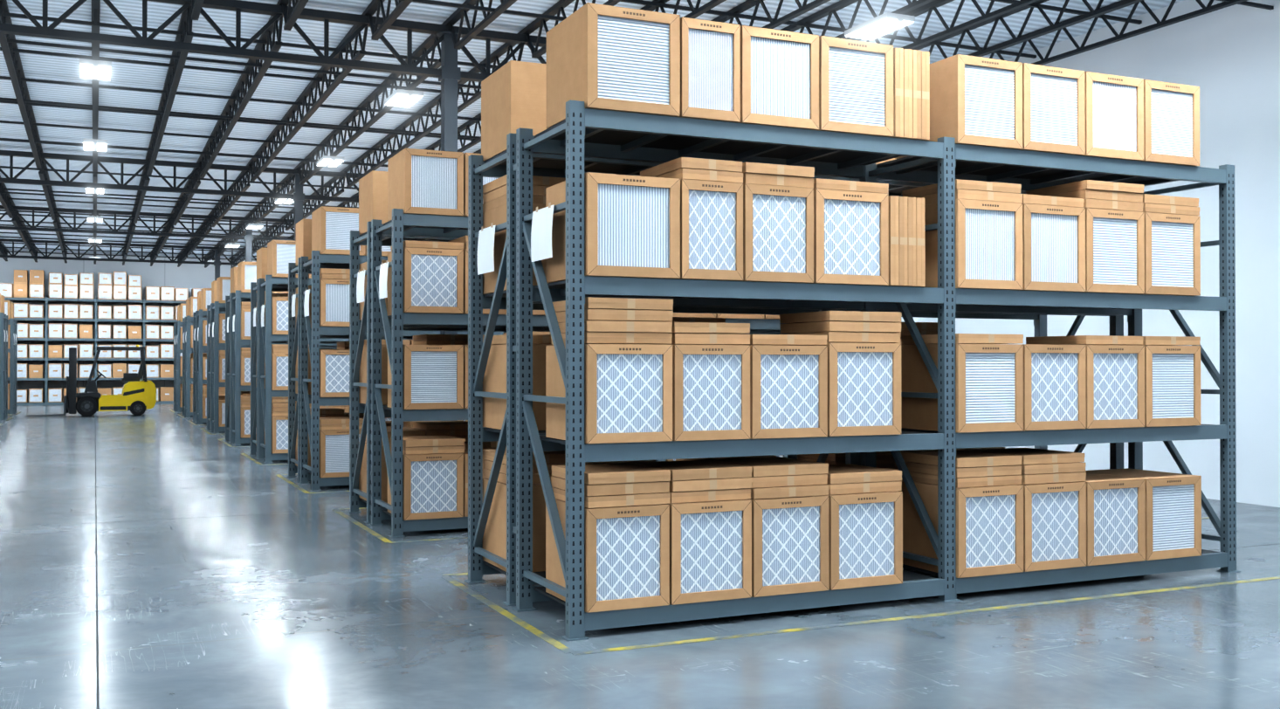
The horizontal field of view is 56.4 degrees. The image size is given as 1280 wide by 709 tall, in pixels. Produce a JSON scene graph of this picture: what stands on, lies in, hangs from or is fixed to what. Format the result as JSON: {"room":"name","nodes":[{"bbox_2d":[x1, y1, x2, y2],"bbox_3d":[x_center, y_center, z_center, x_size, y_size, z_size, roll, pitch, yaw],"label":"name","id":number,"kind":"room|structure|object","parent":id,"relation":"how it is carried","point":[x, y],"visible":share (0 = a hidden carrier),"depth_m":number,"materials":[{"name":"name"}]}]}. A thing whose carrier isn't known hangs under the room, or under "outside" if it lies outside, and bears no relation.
{"room":"warehouse interior","nodes":[
{"label":"warehouse interior","id":0,"kind":"room"},
{"bbox_2d":[0,250,255,401],"bbox_3d":[-21.800,-1.037,47.758,24.000,6.000,0.220,0,0,-25],"label":"wall","id":1,"kind":"structure","parent":0,"point":[189,277],"depth_m":47.84,"materials":[{"name":"white paint"}]},
{"bbox_2d":[0,150,362,202],"bbox_3d":[-11.338,-3.793,24.864,23.960,0.645,0.160,0,0,-25],"label":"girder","id":2,"kind":"object","parent":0,"point":[67,182],"visible":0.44,"depth_m":25.38,"materials":[{"name":"metal"}]},
{"bbox_2d":[91,0,100,264],"bbox_3d":[-11.079,-3.979,24.297,0.096,0.452,51.350,0,0,-25],"label":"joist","id":3,"kind":"object","parent":2,"relation":"attached to","point":[95,18],"visible":0.75,"depth_m":18.03,"materials":[{"name":"metal"}]},
{"bbox_2d":[88,236,101,242],"bbox_3d":[-17.194,-3.631,37.689,0.380,0.124,0.840,0,0,-25],"label":"ceiling light","id":4,"kind":"object","parent":3,"relation":"attached to","point":[92,239],"visible":1,"depth_m":37.38,"materials":[{"name":"white plastic"}]},
{"bbox_2d":[82,137,107,151],"bbox_3d":[-9.718,-3.756,21.316,0.380,0.124,0.840,0,0,-25],"label":"ceiling light","id":5,"kind":"object","parent":3,"relation":"attached to","point":[92,144],"visible":1,"depth_m":21.11,"materials":[{"name":"white plastic"}]},
{"bbox_2d":[85,187,104,193],"bbox_3d":[-12.210,-3.714,26.773,0.380,0.124,0.840,0,0,-25],"label":"ceiling light","id":6,"kind":"object","parent":3,"relation":"attached to","point":[92,190],"visible":0.73,"depth_m":26.69,"materials":[{"name":"white"}]},
{"bbox_2d":[87,215,103,222],"bbox_3d":[-14.702,-3.673,32.231,0.380,0.124,0.840,0,0,-25],"label":"ceiling light","id":7,"kind":"object","parent":3,"relation":"attached to","point":[94,219],"visible":1,"depth_m":32.00,"materials":[{"name":"white"}]},
{"bbox_2d":[79,58,111,80],"bbox_3d":[-7.226,-3.797,15.858,0.380,0.124,0.840,0,0,-25],"label":"ceiling light","id":8,"kind":"object","parent":3,"relation":"attached to","point":[96,70],"visible":1,"depth_m":15.68,"materials":[{"name":"white"}]},
{"bbox_2d":[203,0,516,268],"bbox_3d":[-7.331,-3.966,26.008,0.096,0.452,51.350,0,0,-25],"label":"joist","id":9,"kind":"object","parent":2,"relation":"attached to","point":[453,18],"visible":0.58,"depth_m":19.45,"materials":[{"name":"metal"}]},
{"bbox_2d":[225,241,240,247],"bbox_3d":[-13.446,-3.618,39.400,0.380,0.124,0.840,0,0,-25],"label":"ceiling light","id":10,"kind":"object","parent":9,"relation":"attached to","point":[231,245],"visible":0.98,"depth_m":39.15,"materials":[{"name":"white plastic"}]},
{"bbox_2d":[245,222,263,229],"bbox_3d":[-10.954,-3.660,33.943,0.380,0.124,0.840,0,0,-25],"label":"ceiling light","id":11,"kind":"object","parent":9,"relation":"attached to","point":[255,226],"visible":0.96,"depth_m":33.66,"materials":[{"name":"white"}]},
{"bbox_2d":[274,198,294,204],"bbox_3d":[-8.463,-3.701,28.485,0.380,0.124,0.840,0,0,-25],"label":"ceiling light","id":12,"kind":"object","parent":9,"relation":"attached to","point":[282,201],"visible":0.65,"depth_m":28.41,"materials":[{"name":"white"}]},
{"bbox_2d":[316,155,344,166],"bbox_3d":[-5.971,-3.743,23.027,0.380,0.124,0.840,0,0,-25],"label":"ceiling light","id":13,"kind":"object","parent":9,"relation":"attached to","point":[326,161],"visible":1,"depth_m":22.85,"materials":[{"name":"white"}]},
{"bbox_2d":[384,89,423,107],"bbox_3d":[-3.479,-3.784,17.569,0.380,0.124,0.840,0,0,-25],"label":"ceiling light","id":14,"kind":"object","parent":9,"relation":"attached to","point":[397,98],"visible":1,"depth_m":17.42,"materials":[{"name":"white"}]},
{"bbox_2d":[780,0,935,39],"bbox_3d":[-3.583,-3.953,27.719,0.096,0.452,51.350,0,0,-25],"label":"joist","id":15,"kind":"object","parent":2,"relation":"attached to","point":[834,8],"visible":0.04,"depth_m":14.47,"materials":[{"name":"metal"}]},
{"bbox_2d":[844,12,915,40],"bbox_3d":[2.761,-3.813,13.822,0.380,0.124,0.840,0,0,-25],"label":"ceiling light","id":16,"kind":"object","parent":15,"relation":"attached to","point":[880,25],"visible":1,"depth_m":13.71,"materials":[{"name":"white plastic"}]},
{"bbox_2d":[0,0,1184,259],"bbox_3d":[-9.220,-4.286,20.228,24.400,0.080,60.800,0,0,-25],"label":"ceiling","id":17,"kind":"structure","parent":0,"point":[40,66],"depth_m":19.06,"materials":[{"name":"metal"}]},
{"bbox_2d":[0,243,8,261],"bbox_3d":[-13.889,-3.989,23.013,0.096,0.452,51.350,0,0,-25],"label":"roof truss","id":18,"kind":"object","parent":17,"relation":"attached to","point":[3,251],"visible":0.62,"depth_m":44.34,"materials":[{"name":"metal"}]},
{"bbox_2d":[0,175,38,261],"bbox_3d":[-12.953,-3.986,23.441,0.096,0.452,51.350,0,0,-25],"label":"roof truss","id":19,"kind":"object","parent":17,"relation":"attached to","point":[8,204],"visible":0.69,"depth_m":33.70,"materials":[{"name":"metal"}]},
{"bbox_2d":[0,0,67,263],"bbox_3d":[-12.015,-3.982,23.869,0.096,0.452,51.350,0,0,-25],"label":"roof truss","id":20,"kind":"object","parent":17,"relation":"attached to","point":[12,58],"visible":0.81,"depth_m":19.15,"materials":[{"name":"metal"}]},
{"bbox_2d":[0,238,257,265],"bbox_3d":[-19.354,-3.660,42.420,23.960,0.645,0.160,0,0,-25],"label":"girder","id":21,"kind":"object","parent":17,"relation":"attached to","point":[110,258],"visible":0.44,"depth_m":42.63,"materials":[{"name":"metal"}]},
{"bbox_2d":[0,205,294,240],"bbox_3d":[-15.284,-3.728,33.505,23.960,0.645,0.160,0,0,-25],"label":"girder","id":22,"kind":"object","parent":17,"relation":"attached to","point":[74,229],"visible":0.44,"depth_m":33.93,"materials":[{"name":"metal"}]},
{"bbox_2d":[121,0,204,265],"bbox_3d":[-10.142,-3.976,24.724,0.096,0.452,51.350,0,0,-25],"label":"roof truss","id":23,"kind":"object","parent":17,"relation":"attached to","point":[189,14],"visible":0.81,"depth_m":18.65,"materials":[{"name":"metal"}]},
{"bbox_2d":[149,0,308,266],"bbox_3d":[-9.205,-3.973,25.152,0.096,0.452,51.350,0,0,-25],"label":"roof truss","id":24,"kind":"object","parent":17,"relation":"attached to","point":[216,144],"visible":0.71,"depth_m":19.09,"materials":[{"name":"metal"}]},
{"bbox_2d":[0,0,546,82],"bbox_3d":[-6.188,-3.879,13.584,23.960,0.645,0.160,0,0,-25],"label":"roof truss","id":25,"kind":"object","parent":17,"relation":"attached to","point":[238,7],"visible":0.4,"depth_m":14.37,"materials":[{"name":"metal"}]},
{"bbox_2d":[176,0,412,267],"bbox_3d":[-8.268,-3.970,25.580,0.096,0.452,51.350,0,0,-25],"label":"roof truss","id":26,"kind":"object","parent":17,"relation":"attached to","point":[374,6],"visible":0.71,"depth_m":19.32,"materials":[{"name":"metal"}]},
{"bbox_2d":[229,0,621,268],"bbox_3d":[-6.394,-3.963,26.435,0.096,0.452,51.350,0,0,-25],"label":"roof truss","id":27,"kind":"object","parent":17,"relation":"attached to","point":[557,8],"visible":0.62,"depth_m":20.98,"materials":[{"name":"metal"}]},
{"bbox_2d":[255,0,726,261],"bbox_3d":[-5.457,-3.960,26.863,0.096,0.452,51.350,0,0,-25],"label":"roof truss","id":28,"kind":"object","parent":17,"relation":"attached to","point":[697,11],"visible":0.06,"depth_m":21.05,"materials":[{"name":"metal"}]},
{"bbox_2d":[473,0,830,153],"bbox_3d":[-4.520,-3.957,27.291,0.096,0.452,51.350,0,0,-25],"label":"roof truss","id":29,"kind":"object","parent":17,"relation":"attached to","point":[747,4],"depth_m":14.01,"materials":[{"name":"metal"}]},
{"bbox_2d":[846,0,1039,49],"bbox_3d":[-2.646,-3.950,28.146,0.096,0.452,51.350,0,0,-25],"label":"roof truss","id":30,"kind":"object","parent":17,"relation":"attached to","point":[931,6],"depth_m":14.32,"materials":[{"name":"metal"}]},
{"bbox_2d":[912,0,1143,58],"bbox_3d":[-1.709,-3.947,28.574,0.096,0.452,51.350,0,0,-25],"label":"roof truss","id":31,"kind":"object","parent":17,"relation":"attached to","point":[1052,28],"visible":0.08,"depth_m":14.56,"materials":[{"name":"metal"}]},
{"bbox_2d":[968,0,1247,65],"bbox_3d":[-0.772,-3.943,29.002,0.096,0.452,51.350,0,0,-25],"label":"roof truss","id":32,"kind":"object","parent":17,"relation":"attached to","point":[1159,24],"visible":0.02,"depth_m":14.54,"materials":[{"name":"metal"}]},
{"bbox_2d":[0,403,1279,708],"bbox_3d":[-9.220,1.852,20.181,24.400,0.203,60.800,0,0,-25],"label":"floor","id":33,"kind":"structure","parent":0,"point":[159,555],"depth_m":7.30,"materials":[{"name":"concrete"}]},
{"bbox_2d":[0,312,8,420],"bbox_3d":[-20.815,0.344,33.368,5.530,3.040,2.110,0,0,-25],"label":"rack","id":34,"kind":"object","parent":33,"relation":"on","point":[3,368],"visible":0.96,"depth_m":34.36,"materials":[{"name":"grey metal"}]},
{"bbox_2d":[0,293,4,313],"bbox_3d":[-20.687,-0.020,33.429,5.005,3.440,2.111,0,0,-25],"label":"cartons","id":35,"kind":"object","parent":34,"relation":"on","point":[2,303],"visible":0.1,"depth_m":34.79,"materials":[{"name":"cardboard"}]},
{"bbox_2d":[7,317,17,414],"bbox_3d":[-22.684,0.375,37.461,5.530,3.040,2.110,0,0,-25],"label":"rack","id":36,"kind":"object","parent":33,"relation":"on","point":[12,350],"visible":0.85,"depth_m":38.21,"materials":[{"name":"grey metal"}]},
{"bbox_2d":[4,300,13,409],"bbox_3d":[-22.553,0.011,37.523,4.999,3.440,2.111,0,0,-25],"label":"cartons","id":37,"kind":"object","parent":36,"relation":"on","point":[9,307],"visible":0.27,"depth_m":37.60,"materials":[{"name":"cardboard"}]},
{"bbox_2d":[26,344,156,416],"bbox_3d":[-16.808,0.784,36.623,3.645,2.190,1.200,0,0,-25],"label":"forklift","id":38,"kind":"object","parent":33,"relation":"on","point":[137,396],"visible":1,"depth_m":36.39,"materials":[{"name":"metal"}]},
{"bbox_2d":[4,296,192,405],"bbox_3d":[-21.468,-0.121,47.144,10.520,4.160,0.960,0,0,-25],"label":"frame","id":39,"kind":"object","parent":33,"relation":"on","point":[46,320],"visible":0.54,"depth_m":46.72,"materials":[{"name":"blue paint"}]},
{"bbox_2d":[0,269,201,402],"bbox_3d":[-21.424,-0.707,47.036,10.286,5.121,0.701,0,0,-25],"label":"cartons","id":40,"kind":"object","parent":39,"relation":"on","point":[106,288],"visible":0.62,"depth_m":46.62,"materials":[{"name":"cardboard"}]},
{"bbox_2d":[173,320,206,412],"bbox_3d":[-13.290,0.408,41.749,5.530,3.040,2.110,0,0,-25],"label":"rack","id":41,"kind":"object","parent":33,"relation":"on","point":[177,352],"visible":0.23,"depth_m":39.74,"materials":[{"name":"grey metal"}]},
{"bbox_2d":[177,303,185,406],"bbox_3d":[-13.419,0.043,41.693,5.002,3.440,2.111,0,0,-25],"label":"cartons","id":42,"kind":"object","parent":41,"relation":"on","point":[181,311],"visible":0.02,"depth_m":39.74,"materials":[{"name":"cardboard"}]},
{"bbox_2d":[182,315,206,417],"bbox_3d":[-11.422,0.377,37.656,5.530,3.040,2.110,0,0,-25],"label":"rack","id":43,"kind":"object","parent":33,"relation":"on","point":[187,348],"visible":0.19,"depth_m":36.15,"materials":[{"name":"grey metal"}]},
{"bbox_2d":[185,296,225,412],"bbox_3d":[-11.550,0.012,37.600,5.002,3.440,2.111,0,0,-25],"label":"cartons","id":44,"kind":"object","parent":43,"relation":"on","point":[191,305],"visible":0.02,"depth_m":35.63,"materials":[{"name":"cardboard"}]},
{"bbox_2d":[192,309,225,424],"bbox_3d":[-9.553,0.345,33.563,5.530,3.040,2.110,0,0,-25],"label":"rack","id":45,"kind":"object","parent":33,"relation":"on","point":[198,348],"visible":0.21,"depth_m":32.30,"materials":[{"name":"grey metal"}]},
{"bbox_2d":[193,327,199,340],"bbox_3d":[-12.035,-0.546,32.414,0.015,0.374,1.402,0,0,-25],"label":"label","id":46,"kind":"object","parent":45,"relation":"attached to","point":[195,333],"visible":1,"depth_m":32.74,"materials":[{"name":"white paper"}]},
{"bbox_2d":[197,288,225,418],"bbox_3d":[-9.682,-0.019,33.506,5.002,3.440,2.111,0,0,-25],"label":"cartons","id":47,"kind":"object","parent":45,"relation":"on","point":[203,298],"visible":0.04,"depth_m":31.55,"materials":[{"name":"cardboard"}]},
{"bbox_2d":[213,248,220,280],"bbox_3d":[-15.606,-0.972,44.111,0.380,5.815,0.380,0,0,-25],"label":"column","id":48,"kind":"structure","parent":33,"relation":"on","point":[216,263],"depth_m":44.04,"materials":[{"name":"metal"}]},
{"bbox_2d":[242,220,254,261],"bbox_3d":[-11.536,-1.040,35.196,0.380,5.815,0.380,0,0,-25],"label":"column","id":49,"kind":"structure","parent":33,"relation":"on","point":[248,236],"depth_m":35.13,"materials":[{"name":"metal"}]},
{"bbox_2d":[206,301,337,433],"bbox_3d":[-7.684,0.314,29.469,5.530,3.040,2.110,0,0,-25],"label":"rack","id":50,"kind":"object","parent":33,"relation":"on","point":[214,346],"visible":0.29,"depth_m":28.21,"materials":[{"name":"grey metal"}]},
{"bbox_2d":[208,322,213,337],"bbox_3d":[-10.153,-0.583,28.293,0.015,0.364,1.400,0,0,-25],"label":"label","id":51,"kind":"object","parent":50,"relation":"attached to","point":[212,329],"visible":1,"depth_m":27.91,"materials":[{"name":"white paper"}]},
{"bbox_2d":[211,276,288,426],"bbox_3d":[-7.812,-0.050,29.413,5.005,3.440,2.111,0,0,-25],"label":"cartons","id":52,"kind":"object","parent":50,"relation":"on","point":[220,288],"depth_m":27.47,"materials":[{"name":"cardboard"}]},
{"bbox_2d":[224,289,337,446],"bbox_3d":[-5.815,0.283,25.376,5.530,3.040,2.110,0,0,-25],"label":"rack","id":53,"kind":"object","parent":33,"relation":"on","point":[234,344],"visible":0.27,"depth_m":24.11,"materials":[{"name":"grey metal"}]},
{"bbox_2d":[227,314,234,332],"bbox_3d":[-8.296,-0.624,24.225,0.015,0.344,1.496,0,0,-25],"label":"label","id":54,"kind":"object","parent":53,"relation":"attached to","point":[233,324],"visible":1,"depth_m":23.84,"materials":[{"name":"white paper"}]},
{"bbox_2d":[230,261,337,437],"bbox_3d":[-5.943,-0.081,25.320,5.004,3.440,2.111,0,0,-25],"label":"cartons","id":55,"kind":"object","parent":53,"relation":"on","point":[243,275],"visible":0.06,"depth_m":23.38,"materials":[{"name":"cardboard"}]},
{"bbox_2d":[291,172,304,240],"bbox_3d":[-7.590,-1.105,26.555,0.380,5.815,0.380,0,0,-25],"label":"column","id":56,"kind":"structure","parent":33,"relation":"on","point":[299,196],"depth_m":26.49,"materials":[{"name":"metal"}]},
{"bbox_2d":[249,275,412,463],"bbox_3d":[-3.946,0.252,21.282,5.530,3.040,2.110,0,0,-25],"label":"rack","id":57,"kind":"object","parent":33,"relation":"on","point":[263,339],"visible":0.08,"depth_m":20.02,"materials":[{"name":"grey metal"}]},
{"bbox_2d":[253,303,264,326],"bbox_3d":[-6.418,-0.640,20.113,0.015,0.374,1.472,0,0,-25],"label":"label","id":58,"kind":"object","parent":57,"relation":"attached to","point":[262,315],"visible":1,"depth_m":19.74,"materials":[{"name":"white paper"}]},
{"bbox_2d":[255,240,467,453],"bbox_3d":[-4.075,-0.113,21.226,5.002,3.440,2.111,0,0,-25],"label":"cartons","id":59,"kind":"object","parent":57,"relation":"on","point":[274,258],"visible":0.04,"depth_m":19.31,"materials":[{"name":"cardboard"}]},
{"bbox_2d":[286,250,506,490],"bbox_3d":[-2.077,0.221,17.189,5.530,3.040,2.110,0,0,-25],"label":"rack","id":60,"kind":"object","parent":33,"relation":"on","point":[303,422],"visible":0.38,"depth_m":15.93,"materials":[{"name":"grey metal"}]},
{"bbox_2d":[295,206,463,477],"bbox_3d":[-2.206,-0.144,17.133,5.003,3.440,2.111,0,0,-25],"label":"cartons","id":61,"kind":"object","parent":60,"relation":"on","point":[324,230],"visible":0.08,"depth_m":15.25,"materials":[{"name":"cardboard"}]},
{"bbox_2d":[436,30,461,420],"bbox_3d":[-2.440,-1.191,15.275,0.380,5.815,0.380,0,0,-25],"label":"column","id":62,"kind":"structure","parent":33,"relation":"on","point":[449,79],"depth_m":15.21,"materials":[{"name":"metal"}]},
{"bbox_2d":[347,208,783,537],"bbox_3d":[-0.208,0.190,13.095,5.530,3.040,2.110,0,0,-25],"label":"rack","id":63,"kind":"object","parent":33,"relation":"on","point":[397,230],"visible":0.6,"depth_m":11.84,"materials":[{"name":"grey metal"}]},
{"bbox_2d":[358,148,783,520],"bbox_3d":[-0.336,-0.175,13.040,5.005,3.440,2.111,0,0,-25],"label":"cartons","id":64,"kind":"object","parent":63,"relation":"on","point":[435,376],"visible":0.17,"depth_m":11.22,"materials":[{"name":"cardboard"}]},
{"bbox_2d":[464,99,1240,641],"bbox_3d":[1.661,0.108,9.002,5.530,3.140,2.110,0,0,-25],"label":"rack","id":65,"kind":"object","parent":33,"relation":"on","point":[576,143],"visible":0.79,"depth_m":8.06,"materials":[{"name":"grey metal"}]},
{"bbox_2d":[481,2,1201,612],"bbox_3d":[1.532,-0.261,8.946,5.002,3.550,2.111,0,0,-25],"label":"cartons","id":66,"kind":"object","parent":65,"relation":"on","point":[682,532],"visible":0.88,"depth_m":7.78,"materials":[{"name":"cardboard"}]},
{"bbox_2d":[901,0,1279,507],"bbox_3d":[1.787,-1.208,25.230,0.200,6.000,60.400,0,0,-25],"label":"wall","id":67,"kind":"structure","parent":0,"point":[1226,59],"depth_m":13.93,"materials":[{"name":"white paint"}]},
{"bbox_3d":[-21.385,-4.015,19.591,0.096,0.452,51.350,0,0,-25],"label":"joist","id":68,"kind":"object","parent":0,"visible":0},
{"bbox_2d":[0,0,1273,260],"bbox_3d":[-12.657,-3.930,27.753,23.960,0.358,42.590,0,0,-25],"label":"roof","id":69,"kind":"structure","parent":68,"relation":"attached to","point":[379,54],"depth_m":19.52,"materials":[{"name":"metal"}]}
]}

